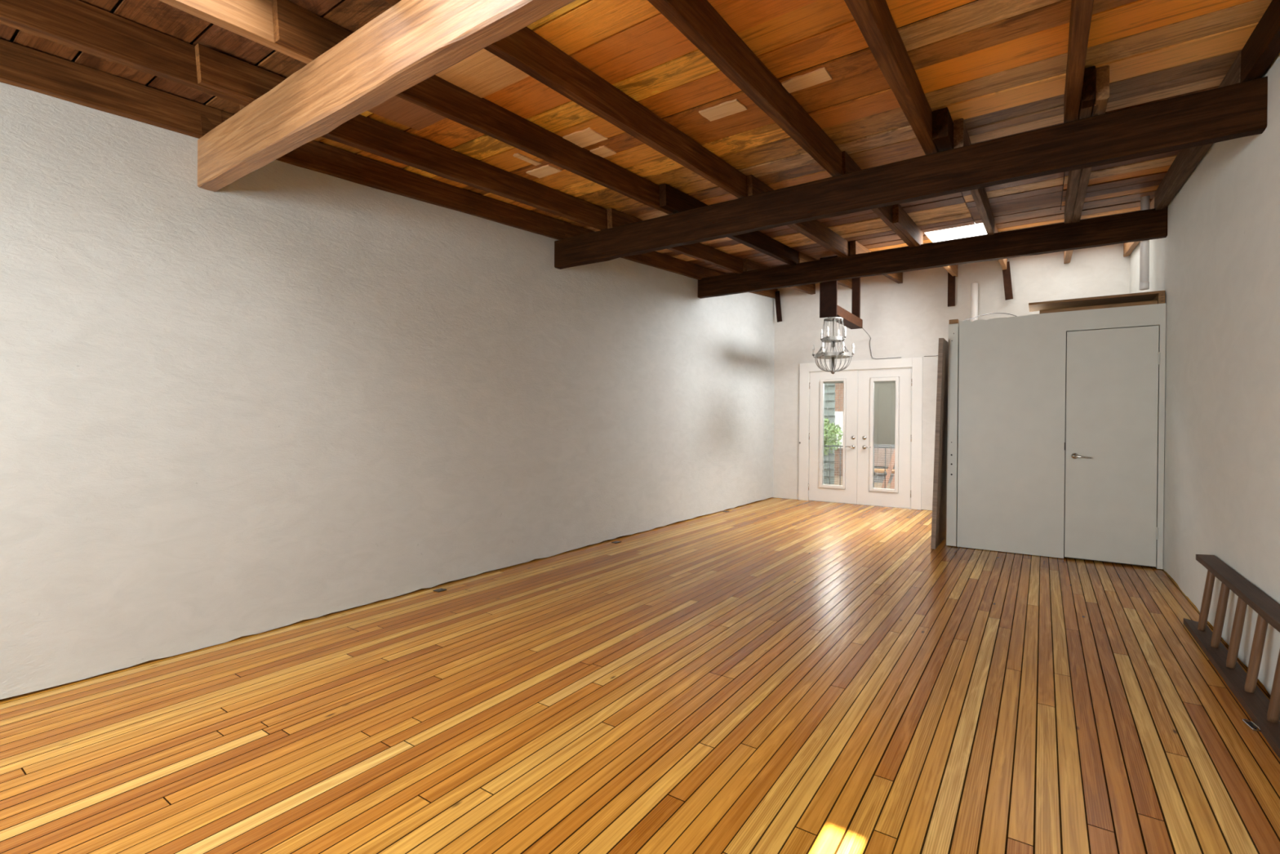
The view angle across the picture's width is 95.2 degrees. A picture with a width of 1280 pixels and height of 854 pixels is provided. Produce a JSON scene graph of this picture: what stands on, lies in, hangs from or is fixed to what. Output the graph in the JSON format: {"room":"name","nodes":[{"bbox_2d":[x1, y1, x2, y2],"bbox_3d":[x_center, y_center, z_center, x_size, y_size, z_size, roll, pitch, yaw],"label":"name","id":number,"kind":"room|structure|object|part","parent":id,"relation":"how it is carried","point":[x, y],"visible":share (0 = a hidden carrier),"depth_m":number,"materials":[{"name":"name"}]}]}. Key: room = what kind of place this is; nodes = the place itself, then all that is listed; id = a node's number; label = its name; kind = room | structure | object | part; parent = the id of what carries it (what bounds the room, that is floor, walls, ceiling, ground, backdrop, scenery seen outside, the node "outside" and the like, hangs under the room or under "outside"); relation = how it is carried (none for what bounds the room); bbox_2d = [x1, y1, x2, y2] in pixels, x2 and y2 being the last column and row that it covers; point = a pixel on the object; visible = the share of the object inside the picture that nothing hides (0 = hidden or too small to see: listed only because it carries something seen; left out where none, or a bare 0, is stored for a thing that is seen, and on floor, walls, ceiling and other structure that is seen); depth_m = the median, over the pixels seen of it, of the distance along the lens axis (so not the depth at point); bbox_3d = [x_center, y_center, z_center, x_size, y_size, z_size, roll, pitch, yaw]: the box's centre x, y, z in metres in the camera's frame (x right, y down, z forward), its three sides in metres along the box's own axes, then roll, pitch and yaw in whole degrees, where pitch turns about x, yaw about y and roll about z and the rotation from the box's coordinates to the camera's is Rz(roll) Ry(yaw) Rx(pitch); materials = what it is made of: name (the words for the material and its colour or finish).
{"room":"empty studio room","nodes":[
{"label":"empty studio room","id":0,"kind":"room"},
{"bbox_2d":[0,40,774,699],"bbox_3d":[-1.215,-0.642,4.818,0.200,3.616,12.158,1,0,35],"label":"wall","id":1,"kind":"structure","parent":0,"point":[282,394],"depth_m":3.43,"materials":[{"name":"paint"}]},
{"bbox_2d":[197,0,576,191],"bbox_3d":[-0.434,-1.353,1.808,4.608,0.258,0.088,1,0,35],"label":"ceiling beam","id":2,"kind":"structure","parent":1,"relation":"attached to","point":[411,42],"depth_m":2.20,"materials":[{"name":"brown wood"}]},
{"bbox_2d":[0,38,222,138],"bbox_3d":[-3.022,-1.492,1.951,0.052,0.356,2.811,1,0,35],"label":"joist","id":3,"kind":"object","parent":2,"relation":"on","point":[20,66],"visible":0.9,"depth_m":2.69,"materials":[{"name":"brown wood"}]},
{"bbox_2d":[0,0,251,106],"bbox_3d":[-2.564,-1.488,1.636,0.056,0.354,2.811,1,0,35],"label":"joist","id":4,"kind":"object","parent":2,"relation":"on","point":[77,24],"visible":0.68,"depth_m":2.29,"materials":[{"name":"brown wood"}]},
{"bbox_2d":[195,43,286,102],"bbox_3d":[-1.786,-1.575,2.679,0.040,0.187,0.411,1,0,35],"label":"ceiling beam","id":5,"kind":"structure","parent":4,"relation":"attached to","point":[216,70],"depth_m":2.61,"materials":[{"name":"brown wood"}]},
{"bbox_2d":[159,0,313,64],"bbox_3d":[-2.092,-1.483,1.311,0.051,0.355,2.811,1,0,35],"label":"joist","id":6,"kind":"object","parent":2,"relation":"on","point":[251,20],"visible":0.53,"depth_m":2.17,"materials":[{"name":"brown wood"}]},
{"bbox_2d":[200,110,565,239],"bbox_3d":[-1.490,-1.680,4.171,0.051,0.357,2.796,1,0,35],"label":"joist","id":7,"kind":"object","parent":2,"relation":"on","point":[313,155],"visible":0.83,"depth_m":4.00,"materials":[{"name":"brown wood"}]},
{"bbox_2d":[383,0,401,5],"bbox_3d":[-0.895,-1.564,1.992,0.053,0.186,0.331,1,0,34],"label":"joist","id":8,"kind":"object","parent":2,"relation":"on","point":[393,2],"visible":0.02,"depth_m":2.04,"materials":[{"name":"brown wood"}]},
{"bbox_2d":[240,104,607,230],"bbox_3d":[-1.076,-1.676,3.883,0.067,0.354,2.791,1,0,35],"label":"joist","id":9,"kind":"object","parent":2,"relation":"on","point":[361,132],"visible":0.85,"depth_m":3.71,"materials":[{"name":"brown wood"}]},
{"bbox_2d":[271,0,673,214],"bbox_3d":[-0.566,-1.665,3.447,0.046,0.366,2.941,1,0,35],"label":"joist","id":10,"kind":"object","parent":2,"relation":"on","point":[296,28],"visible":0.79,"depth_m":3.04,"materials":[{"name":"brown wood"}]},
{"bbox_2d":[484,26,746,198],"bbox_3d":[-0.027,-1.665,3.163,0.053,0.355,2.796,1,0,35],"label":"joist","id":11,"kind":"object","parent":2,"relation":"on","point":[524,49],"visible":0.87,"depth_m":2.94,"materials":[{"name":"brown wood"}]},
{"bbox_2d":[647,0,842,176],"bbox_3d":[0.537,-1.658,2.775,0.058,0.355,2.796,1,0,35],"label":"joist","id":12,"kind":"object","parent":2,"relation":"on","point":[697,20],"visible":0.98,"depth_m":2.67,"materials":[{"name":"brown wood"}]},
{"bbox_2d":[844,0,937,155],"bbox_3d":[1.009,-1.653,2.450,0.068,0.355,2.796,1,0,35],"label":"joist","id":13,"kind":"object","parent":2,"relation":"on","point":[873,19],"visible":0.92,"depth_m":2.60,"materials":[{"name":"brown wood"}]},
{"bbox_2d":[932,106,953,151],"bbox_3d":[1.794,-1.739,3.455,0.081,0.181,0.311,1,0,34],"label":"block","id":14,"kind":"object","parent":13,"relation":"attached to","point":[942,122],"visible":0.84,"depth_m":3.35,"materials":[{"name":"brown wood"}]},
{"bbox_2d":[1063,0,1093,123],"bbox_3d":[1.573,-1.647,2.061,0.063,0.356,2.796,1,0,35],"label":"joist","id":15,"kind":"object","parent":2,"relation":"on","point":[1081,14],"visible":0.96,"depth_m":2.54,"materials":[{"name":"brown wood"}]},
{"bbox_2d":[1240,0,1279,82],"bbox_3d":[2.145,-1.641,1.667,0.066,0.355,2.796,1,0,35],"label":"joist","id":16,"kind":"object","parent":2,"relation":"on","point":[1262,46],"visible":0.91,"depth_m":2.59,"materials":[{"name":"brown wood"}]},
{"bbox_2d":[0,0,1271,277],"bbox_3d":[0.734,-1.852,3.495,5.088,0.946,12.394,1,0,35],"label":"ceiling","id":17,"kind":"structure","parent":0,"point":[986,62],"depth_m":3.01,"materials":[{"name":"brown wood"}]},
{"bbox_2d":[367,95,445,130],"bbox_3d":[-1.244,-1.693,2.983,0.524,0.051,0.616,1,0,35],"label":"wood patch","id":18,"kind":"object","parent":17,"relation":"attached to","point":[397,109],"visible":0.24,"depth_m":3.17,"materials":[{"name":"brown wood"}]},
{"bbox_2d":[435,48,528,97],"bbox_3d":[-0.761,-1.687,2.636,0.554,0.050,0.591,1,0,35],"label":"wood patch","id":19,"kind":"object","parent":17,"relation":"attached to","point":[482,73],"visible":0.3,"depth_m":2.81,"materials":[{"name":"brown wood"}]},
{"bbox_2d":[512,152,541,165],"bbox_3d":[-0.745,-1.764,3.853,0.054,0.024,0.217,1,0,35],"label":"wood patch","id":20,"kind":"object","parent":17,"relation":"attached to","point":[517,155],"visible":1,"depth_m":3.85,"materials":[{"name":"brown wood"}]},
{"bbox_2d":[526,164,561,177],"bbox_3d":[-0.671,-1.780,4.076,0.217,0.018,0.138,1,0,35],"label":"wood patch","id":21,"kind":"object","parent":17,"relation":"attached to","point":[548,170],"visible":1,"depth_m":4.07,"materials":[{"name":"brown wood"}]},
{"bbox_2d":[562,127,608,147],"bbox_3d":[-0.332,-1.759,3.557,0.208,0.022,0.187,1,0,35],"label":"wood patch","id":22,"kind":"object","parent":17,"relation":"attached to","point":[588,136],"visible":1,"depth_m":3.55,"materials":[{"name":"brown wood"}]},
{"bbox_2d":[590,145,616,157],"bbox_3d":[-0.238,-1.775,3.772,0.118,0.019,0.143,1,0,35],"label":"wood patch","id":23,"kind":"object","parent":17,"relation":"attached to","point":[603,151],"visible":1,"depth_m":3.76,"materials":[{"name":"brown wood"}]},
{"bbox_2d":[698,98,746,121],"bbox_3d":[0.462,-1.766,3.261,0.238,0.019,0.142,1,0,35],"label":"wood patch","id":24,"kind":"object","parent":17,"relation":"attached to","point":[728,108],"visible":1,"depth_m":3.25,"materials":[{"name":"brown wood"}]},
{"bbox_2d":[781,66,831,93],"bbox_3d":[0.844,-1.760,2.972,0.225,0.018,0.131,1,0,35],"label":"wood patch","id":25,"kind":"object","parent":17,"relation":"attached to","point":[796,83],"visible":1,"depth_m":2.96,"materials":[{"name":"brown wood"}]},
{"bbox_2d":[819,255,862,328],"bbox_3d":[2.650,-1.759,7.649,0.207,0.831,1.250,1,0,35],"label":"hanger","id":26,"kind":"object","parent":17,"relation":"hanging from","point":[828,307],"visible":0.85,"depth_m":7.19,"materials":[{"name":"brown wood"}]},
{"bbox_2d":[812,316,854,373],"bbox_3d":[2.401,-1.011,7.270,0.486,0.709,0.489,1,0,35],"label":"chandelier","id":27,"kind":"object","parent":26,"relation":"hanging from","point":[830,355],"visible":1,"depth_m":7.20,"materials":[{"name":"metal"}]},
{"bbox_2d":[812,344,815,357],"bbox_3d":[2.181,-0.953,7.344,0.041,0.170,0.036,1,0,35],"label":"candle","id":28,"kind":"object","parent":27,"relation":"on","point":[813,347],"depth_m":7.34,"materials":[{"name":"wax"}]},
{"bbox_2d":[820,328,822,341],"bbox_3d":[2.293,-1.153,7.371,0.041,0.170,0.036,1,0,35],"label":"candle","id":29,"kind":"object","parent":27,"relation":"on","point":[821,331],"depth_m":7.36,"materials":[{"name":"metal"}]},
{"bbox_2d":[821,342,824,355],"bbox_3d":[2.226,-0.952,7.118,0.036,0.170,0.041,1,0,35],"label":"candle","id":30,"kind":"object","parent":27,"relation":"on","point":[822,345],"depth_m":7.11,"materials":[{"name":"wax"}]},
{"bbox_2d":[826,326,829,339],"bbox_3d":[2.299,-1.151,7.160,0.036,0.170,0.041,1,0,35],"label":"candle","id":31,"kind":"object","parent":27,"relation":"on","point":[827,327],"depth_m":7.15,"materials":[{"name":"wax"}]},
{"bbox_3d":[2.401,-1.001,7.270,0.052,0.690,0.051,1,0,35],"label":"stem","id":32,"kind":"part","parent":27,"relation":"part of","materials":[{"name":"metal"}]},
{"bbox_2d":[841,341,844,355],"bbox_3d":[2.445,-0.950,7.041,0.037,0.170,0.037,1,0,35],"label":"candle","id":33,"kind":"object","parent":27,"relation":"on","point":[842,344],"depth_m":7.03,"materials":[{"name":"wax"}]},
{"bbox_2d":[843,326,846,340],"bbox_3d":[2.510,-1.150,7.166,0.041,0.170,0.036,1,0,35],"label":"candle","id":34,"kind":"object","parent":27,"relation":"on","point":[844,328],"depth_m":7.16,"materials":[{"name":"wax"}]},
{"bbox_2d":[851,343,854,356],"bbox_3d":[2.620,-0.950,7.196,0.041,0.170,0.036,1,0,35],"label":"candle","id":35,"kind":"object","parent":27,"relation":"on","point":[853,346],"depth_m":7.18,"materials":[{"name":"wax"}]},
{"bbox_3d":[2.676,-1.427,7.649,0.155,0.120,1.221,1,0,35],"label":"rail","id":36,"kind":"part","parent":26,"relation":"part of","materials":[{"name":"brown wood"}]},
{"bbox_3d":[2.979,-1.829,8.060,0.100,0.693,0.060,1,0,35],"label":"post","id":37,"kind":"part","parent":26,"relation":"part of","materials":[{"name":"brown wood"}]},
{"bbox_2d":[862,328,897,359],"bbox_3d":[3.414,-1.194,8.328,0.445,0.381,0.714,1,0,35],"label":"wire","id":38,"kind":"object","parent":26,"relation":"hanging from","point":[863,328],"visible":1,"depth_m":8.67,"materials":[{"name":"grey metal"}]},
{"bbox_2d":[943,264,957,276],"bbox_3d":[4.018,-2.106,7.587,0.058,0.268,1.247,1,0,35],"label":"joist","id":39,"kind":"object","parent":17,"relation":"attached to","point":[952,269],"visible":0.41,"depth_m":7.72,"materials":[{"name":"brown wood"}]},
{"bbox_2d":[947,271,955,306],"bbox_3d":[4.281,-1.914,8.037,0.090,0.510,0.022,1,0,35],"label":"strap","id":40,"kind":"object","parent":39,"relation":"hanging from","point":[951,279],"visible":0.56,"depth_m":8.03,"materials":[{"name":"brown wood"}]},
{"bbox_2d":[924,221,986,242],"bbox_3d":[3.502,-2.116,6.376,0.625,0.150,1.060,1,0,35],"label":"window","id":41,"kind":"structure","parent":17,"relation":"attached to","point":[976,229],"depth_m":6.24,"materials":[{"name":"glass"}]},
{"bbox_2d":[1138,195,1150,290],"bbox_3d":[4.425,-1.610,5.128,0.069,0.809,0.069,1,0,35],"label":"vent pipe","id":42,"kind":"object","parent":17,"relation":"attached to","point":[1144,284],"visible":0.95,"depth_m":5.10,"materials":[{"name":"white plastic"}]},
{"bbox_2d":[0,497,1279,853],"bbox_3d":[0.652,1.250,3.425,5.088,0.120,12.178,1,0,35],"label":"floor","id":43,"kind":"structure","parent":0,"point":[772,675],"depth_m":2.37,"materials":[{"name":"brown wood"}]},
{"bbox_2d":[432,587,446,592],"bbox_3d":[-1.433,1.167,4.188,0.064,0.008,0.070,1,0,35],"label":"floor plate","id":44,"kind":"object","parent":43,"relation":"on","point":[441,589],"visible":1,"depth_m":4.18,"materials":[{"name":"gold metal"}]},
{"bbox_2d":[930,337,948,549],"bbox_3d":[3.111,0.163,6.011,0.040,2.055,0.780,2,1,35],"label":"door","id":45,"kind":"structure","parent":43,"relation":"on","point":[939,501],"depth_m":5.76,"materials":[{"name":"brown wood"}]},
{"bbox_2d":[970,282,977,321],"bbox_3d":[4.503,-0.374,7.899,0.084,3.125,0.084,1,0,35],"label":"standpipe","id":46,"kind":"object","parent":43,"relation":"on","point":[974,286],"visible":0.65,"depth_m":7.86,"materials":[{"name":"white plastic"}]},
{"bbox_2d":[946,302,1165,568],"bbox_3d":[4.124,0.064,5.936,1.630,2.256,1.465,1,0,35],"label":"partition wall","id":47,"kind":"structure","parent":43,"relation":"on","point":[1055,437],"depth_m":5.33,"materials":[{"name":"paint"}]},
{"bbox_3d":[3.133,0.079,5.857,0.088,2.210,0.089,1,0,35],"label":"corner post","id":48,"kind":"part","parent":47,"relation":"part of","materials":[{"name":"paint"}]},
{"bbox_2d":[964,312,1017,320],"bbox_3d":[3.432,-1.082,5.734,0.501,0.060,0.026,1,0,35],"label":"loose cable","id":49,"kind":"object","parent":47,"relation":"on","point":[994,313],"visible":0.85,"depth_m":5.72,"materials":[{"name":"grey"}]},
{"bbox_3d":[3.938,0.265,5.207,0.127,0.030,0.053,1,0,35],"label":"handle lever","id":50,"kind":"part","parent":47,"relation":"part of","materials":[{"name":"silver metal"}]},
{"bbox_2d":[1028,290,1164,311],"bbox_3d":[4.152,-1.104,5.375,0.963,0.113,0.394,1,0,35],"label":"plank","id":51,"kind":"object","parent":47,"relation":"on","point":[1159,295],"visible":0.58,"depth_m":5.28,"materials":[{"name":"brown wood"}]},
{"bbox_2d":[1039,300,1157,313],"bbox_3d":[4.072,-1.064,5.226,0.829,0.038,0.052,1,0,35],"label":"plank","id":52,"kind":"object","parent":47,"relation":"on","point":[1150,302],"visible":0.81,"depth_m":5.19,"materials":[{"name":"brown wood"}]},
{"bbox_3d":[4.135,0.161,5.147,0.629,2.044,0.040,1,0,35],"label":"door","id":53,"kind":"part","parent":47,"relation":"part of","materials":[{"name":"paint"}]},
{"bbox_2d":[1183,554,1279,758],"bbox_3d":[2.353,0.985,2.054,0.124,0.451,3.650,1,0,35],"label":"wooden ladder","id":54,"kind":"object","parent":43,"relation":"on","point":[1264,712],"visible":1,"depth_m":2.77,"materials":[{"name":"brown wood"}]},
{"bbox_3d":[2.339,1.192,2.063,0.093,0.036,3.650,1,0,35],"label":"rail","id":55,"kind":"part","parent":54,"relation":"part of","materials":[{"name":"brown wood"}]},
{"bbox_3d":[2.376,0.785,2.038,0.071,0.052,3.650,1,0,35],"label":"rail","id":56,"kind":"part","parent":54,"relation":"part of","materials":[{"name":"brown wood"}]},
{"bbox_2d":[1242,718,1261,731],"bbox_3d":[2.470,1.204,2.362,0.033,0.008,0.095,1,0,24],"label":"metal buckle","id":57,"kind":"object","parent":43,"relation":"on","point":[1249,723],"visible":1,"depth_m":2.36,"materials":[{"name":"silver metal"}]},
{"bbox_2d":[773,243,1129,510],"bbox_3d":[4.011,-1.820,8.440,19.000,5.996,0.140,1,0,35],"label":"wall","id":58,"kind":"structure","parent":0,"point":[908,318],"depth_m":8.36,"materials":[{"name":"paint"}]},
{"bbox_2d":[808,369,857,503],"bbox_3d":[2.982,0.149,9.067,0.742,2.030,0.115,1,0,35],"label":"door","id":59,"kind":"structure","parent":58,"relation":"in","point":[818,491],"depth_m":9.05,"materials":[{"name":"white paint"}]},
{"bbox_3d":[2.922,0.102,9.127,0.003,1.578,0.003,1,0,35],"label":"blind cord","id":60,"kind":"part","parent":59,"relation":"part of","materials":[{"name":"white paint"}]},
{"bbox_3d":[2.997,0.105,9.085,0.417,1.714,0.069,1,0,35],"label":"glazing frame","id":61,"kind":"part","parent":59,"relation":"part of","materials":[{"name":"white paint"}]},
{"bbox_3d":[3.075,0.104,9.022,0.003,1.578,0.003,1,0,35],"label":"blind cord","id":62,"kind":"part","parent":59,"relation":"part of","materials":[{"name":"white paint"}]},
{"bbox_2d":[798,356,922,509],"bbox_3d":[3.281,0.086,8.842,1.788,2.177,0.030,1,0,35],"label":"trim","id":63,"kind":"structure","parent":58,"relation":"attached to","point":[916,363],"depth_m":8.61,"materials":[{"name":"white paint"}]},
{"bbox_2d":[812,500,911,508],"bbox_3d":[3.326,1.171,8.910,1.496,0.006,0.130,1,0,35],"label":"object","id":64,"kind":"structure","parent":58,"relation":"attached to","point":[812,500],"depth_m":8.80,"materials":[{"name":"wood"}]},
{"bbox_2d":[857,367,911,508],"bbox_3d":[3.604,0.155,8.639,0.758,2.030,0.115,1,0,35],"label":"door","id":65,"kind":"structure","parent":58,"relation":"in","point":[884,395],"depth_m":8.65,"materials":[{"name":"white paint"}]},
{"bbox_3d":[3.539,0.122,8.702,0.003,1.559,0.003,1,0,35],"label":"blind cord","id":66,"kind":"part","parent":65,"relation":"part of","materials":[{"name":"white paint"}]},
{"bbox_3d":[3.618,0.111,8.657,0.425,1.714,0.069,1,0,35],"label":"glazing frame","id":67,"kind":"part","parent":65,"relation":"part of","materials":[{"name":"white paint"}]},
{"bbox_3d":[3.690,0.124,8.598,0.003,1.559,0.003,1,0,35],"label":"blind cord","id":68,"kind":"part","parent":65,"relation":"part of","materials":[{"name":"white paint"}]},
{"bbox_2d":[1129,52,1279,695],"bbox_3d":[2.645,-0.601,2.159,0.200,3.616,12.158,1,0,35],"label":"wall","id":69,"kind":"structure","parent":0,"point":[1216,265],"depth_m":3.30,"materials":[{"name":"paint"}]},
{"bbox_2d":[554,75,1267,269],"bbox_3d":[1.100,-1.534,4.032,4.608,0.246,0.090,1,0,35],"label":"ceiling beam","id":70,"kind":"structure","parent":69,"relation":"attached to","point":[1237,110],"depth_m":3.43,"materials":[{"name":"brown wood"}]},
{"bbox_2d":[606,208,742,273],"bbox_3d":[0.504,-1.864,6.073,0.053,0.349,2.702,1,0,35],"label":"joist","id":71,"kind":"object","parent":70,"relation":"on","point":[700,251],"visible":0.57,"depth_m":6.24,"materials":[{"name":"brown wood"}]},
{"bbox_2d":[953,118,994,235],"bbox_3d":[2.659,-1.840,4.589,0.055,0.350,2.701,1,0,35],"label":"joist","id":72,"kind":"object","parent":70,"relation":"on","point":[961,136],"visible":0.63,"depth_m":4.50,"materials":[{"name":"brown wood"}]},
{"bbox_2d":[697,206,1168,298],"bbox_3d":[2.607,-1.750,6.218,4.608,0.247,0.090,1,0,35],"label":"ceiling beam","id":73,"kind":"structure","parent":69,"relation":"attached to","point":[1150,224],"depth_m":5.81,"materials":[{"name":"brown wood"}]},
{"bbox_2d":[564,222,704,279],"bbox_3d":[0.053,-1.870,6.409,0.051,0.346,2.659,1,0,35],"label":"joist","id":74,"kind":"object","parent":73,"relation":"on","point":[654,259],"visible":0.66,"depth_m":6.65,"materials":[{"name":"brown wood"}]},
{"bbox_2d":[658,183,798,265],"bbox_3d":[0.993,-1.851,5.609,0.064,0.362,2.911,1,0,35],"label":"joist","id":75,"kind":"object","parent":73,"relation":"on","point":[673,200],"visible":0.69,"depth_m":5.59,"materials":[{"name":"brown wood"}]},
{"bbox_2d":[704,267,777,298],"bbox_3d":[1.518,-2.073,8.534,0.051,0.379,2.522,1,0,35],"label":"joist","id":76,"kind":"object","parent":73,"relation":"on","point":[708,272],"visible":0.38,"depth_m":8.81,"materials":[{"name":"brown wood"}]},
{"bbox_2d":[774,290,782,322],"bbox_3d":[2.234,-1.944,9.447,0.129,0.500,0.022,1,0,35],"label":"strap","id":77,"kind":"object","parent":76,"relation":"hanging from","point":[779,316],"visible":1,"depth_m":9.43,"materials":[{"name":"brown wood"}]},
{"bbox_2d":[742,258,815,294],"bbox_3d":[1.998,-2.064,8.158,0.073,0.385,2.597,1,0,35],"label":"joist","id":78,"kind":"object","parent":73,"relation":"on","point":[748,264],"visible":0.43,"depth_m":7.49,"materials":[{"name":"brown wood"}]},
{"bbox_2d":[746,174,849,257],"bbox_3d":[1.540,-1.854,5.385,0.076,0.347,2.659,1,0,35],"label":"joist","id":79,"kind":"object","parent":73,"relation":"on","point":[815,230],"visible":0.61,"depth_m":5.51,"materials":[{"name":"brown wood"}]},
{"bbox_2d":[798,251,852,288],"bbox_3d":[2.538,-2.061,7.832,0.062,0.381,2.522,1,0,35],"label":"joist","id":80,"kind":"object","parent":73,"relation":"on","point":[802,257],"visible":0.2,"depth_m":7.17,"materials":[{"name":"brown wood"}]},
{"bbox_2d":[849,240,902,284],"bbox_3d":[3.052,-2.053,7.432,0.063,0.386,2.597,1,0,35],"label":"joist","id":81,"kind":"object","parent":73,"relation":"on","point":[855,247],"visible":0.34,"depth_m":6.65,"materials":[{"name":"brown wood"}]},
{"bbox_2d":[842,151,915,247],"bbox_3d":[2.099,-1.849,5.000,0.052,0.346,2.659,1,0,35],"label":"joist","id":82,"kind":"object","parent":73,"relation":"on","point":[885,213],"visible":0.39,"depth_m":4.84,"materials":[{"name":"brown wood"}]},
{"bbox_2d":[892,204,923,246],"bbox_3d":[2.574,-1.901,5.594,0.050,0.253,1.262,1,0,35],"label":"joist","id":83,"kind":"object","parent":73,"relation":"on","point":[901,220],"visible":0.93,"depth_m":5.40,"materials":[{"name":"brown wood"}]},
{"bbox_2d":[994,220,1007,270],"bbox_3d":[4.136,-2.044,6.731,0.052,0.380,2.522,1,0,35],"label":"joist","id":84,"kind":"object","parent":73,"relation":"on","point":[1002,262],"visible":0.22,"depth_m":7.17,"materials":[{"name":"brown wood"}]},
{"bbox_2d":[1002,261,1013,300],"bbox_3d":[4.817,-1.917,7.668,0.131,0.501,0.022,1,0,35],"label":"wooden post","id":85,"kind":"object","parent":84,"relation":"hanging from","point":[1006,273],"visible":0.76,"depth_m":7.66,"materials":[{"name":"brown wood"}]},
{"bbox_2d":[1063,218,1080,263],"bbox_3d":[4.681,-2.040,6.355,0.068,0.378,2.522,1,0,35],"label":"joist","id":86,"kind":"object","parent":73,"relation":"on","point":[1067,254],"visible":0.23,"depth_m":6.99,"materials":[{"name":"brown wood"}]},
{"bbox_2d":[1064,101,1092,223],"bbox_3d":[3.111,-1.830,4.186,0.055,0.359,2.851,1,0,35],"label":"joist","id":87,"kind":"object","parent":73,"relation":"on","point":[1073,178],"visible":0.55,"depth_m":4.34,"materials":[{"name":"brown wood"}]},
{"bbox_2d":[1080,66,1095,114],"bbox_3d":[2.341,-1.732,3.066,0.055,0.182,0.331,1,0,35],"label":"block","id":88,"kind":"object","parent":87,"relation":"attached to","point":[1087,98],"visible":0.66,"depth_m":2.94,"materials":[{"name":"brown wood"}]},
{"bbox_2d":[1071,101,1097,222],"bbox_3d":[3.158,-1.831,4.154,0.057,0.358,2.851,1,0,35],"label":"joist","id":89,"kind":"object","parent":73,"relation":"on","point":[1085,175],"visible":0.4,"depth_m":4.37,"materials":[{"name":"brown wood"}]},
{"bbox_2d":[1094,65,1109,115],"bbox_3d":[2.400,-1.733,3.049,0.055,0.179,0.291,1,0,34],"label":"block","id":90,"kind":"object","parent":89,"relation":"attached to","point":[1102,74],"visible":0.69,"depth_m":2.94,"materials":[{"name":"brown wood"}]},
{"bbox_2d":[1123,196,1154,257],"bbox_3d":[5.158,-2.033,6.027,0.056,0.381,2.522,1,0,35],"label":"joist","id":91,"kind":"object","parent":73,"relation":"on","point":[1128,247],"visible":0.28,"depth_m":6.64,"materials":[{"name":"brown wood"}]},
{"bbox_2d":[1154,50,1241,209],"bbox_3d":[3.687,-1.831,3.906,0.071,0.347,2.659,1,0,35],"label":"joist","id":92,"kind":"object","parent":73,"relation":"on","point":[1186,161],"visible":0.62,"depth_m":4.05,"materials":[{"name":"brown wood"}]},
{"label":"outside","id":93,"kind":"structure","parent":0,"visible":0},
{"bbox_2d":[823,475,890,488],"bbox_3d":[8.611,1.363,14.287,16.000,0.130,14.702,1,0,35],"label":"terrace","id":94,"kind":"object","parent":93,"point":[837,480],"depth_m":13.23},
{"bbox_2d":[823,383,835,484],"bbox_3d":[2.843,-0.019,14.115,3.670,2.558,0.075,1,0,35],"label":"fence","id":95,"kind":"object","parent":94,"relation":"on","point":[831,393],"visible":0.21,"depth_m":13.12,"materials":[{"name":"wood"}]},
{"bbox_2d":[823,418,843,455],"bbox_3d":[3.546,0.505,12.374,1.492,1.545,0.946,1,0,35],"label":"shrub","id":96,"kind":"object","parent":94,"relation":"on","point":[831,427],"visible":0.12,"depth_m":12.02,"materials":[{"name":"green plant"}]},
{"bbox_2d":[834,382,843,475],"bbox_3d":[5.129,-0.897,16.161,3.100,4.320,1.560,1,0,35],"label":"brick building","id":97,"kind":"structure","parent":94,"relation":"on","point":[837,419],"depth_m":15.23,"materials":[{"name":"brick"}]},
{"bbox_2d":[823,444,894,487],"bbox_3d":[3.758,0.813,10.405,4.000,0.952,0.060,1,0,35],"label":"iron railing","id":98,"kind":"object","parent":94,"relation":"on","point":[885,473],"visible":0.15,"depth_m":10.19,"materials":[{"name":"black metal"}]},
{"bbox_3d":[3.761,0.348,10.403,4.000,0.022,0.024,1,0,35],"label":"rail","id":99,"kind":"part","parent":98,"relation":"part of","materials":[{"name":"black metal"}]},
{"bbox_2d":[874,448,894,473],"bbox_3d":[4.908,0.857,11.107,1.500,0.869,0.460,1,0,35],"label":"garden bench","id":100,"kind":"object","parent":94,"relation":"on","point":[882,451],"visible":0.02,"depth_m":11.44,"materials":[{"name":"brown wood"}]},
{"bbox_3d":[4.905,0.847,11.102,1.500,0.050,0.450,1,0,35],"label":"seat","id":101,"kind":"part","parent":100,"relation":"part of","materials":[{"name":"brown wood"}]},
{"bbox_2d":[874,444,894,483],"bbox_3d":[8.136,0.260,11.685,6.850,2.100,0.075,1,0,35],"label":"fence","id":102,"kind":"object","parent":94,"relation":"on","point":[880,474],"visible":0.02,"depth_m":13.45,"materials":[{"name":"grey wood"}]},
{"bbox_2d":[880,448,894,488],"bbox_3d":[4.605,0.812,10.793,0.372,0.981,0.049,0,0,15],"label":"plank","id":103,"kind":"object","parent":94,"relation":"on","point":[891,464],"visible":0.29,"depth_m":10.78,"materials":[{"name":"brown wood"}]},
{"bbox_2d":[888,473,894,488],"bbox_3d":[4.720,0.813,10.714,0.372,0.981,0.049,0,0,15],"label":"plank","id":104,"kind":"object","parent":94,"relation":"on","point":[893,480],"visible":0.02,"depth_m":10.73,"materials":[{"name":"brown wood"}]}
]}

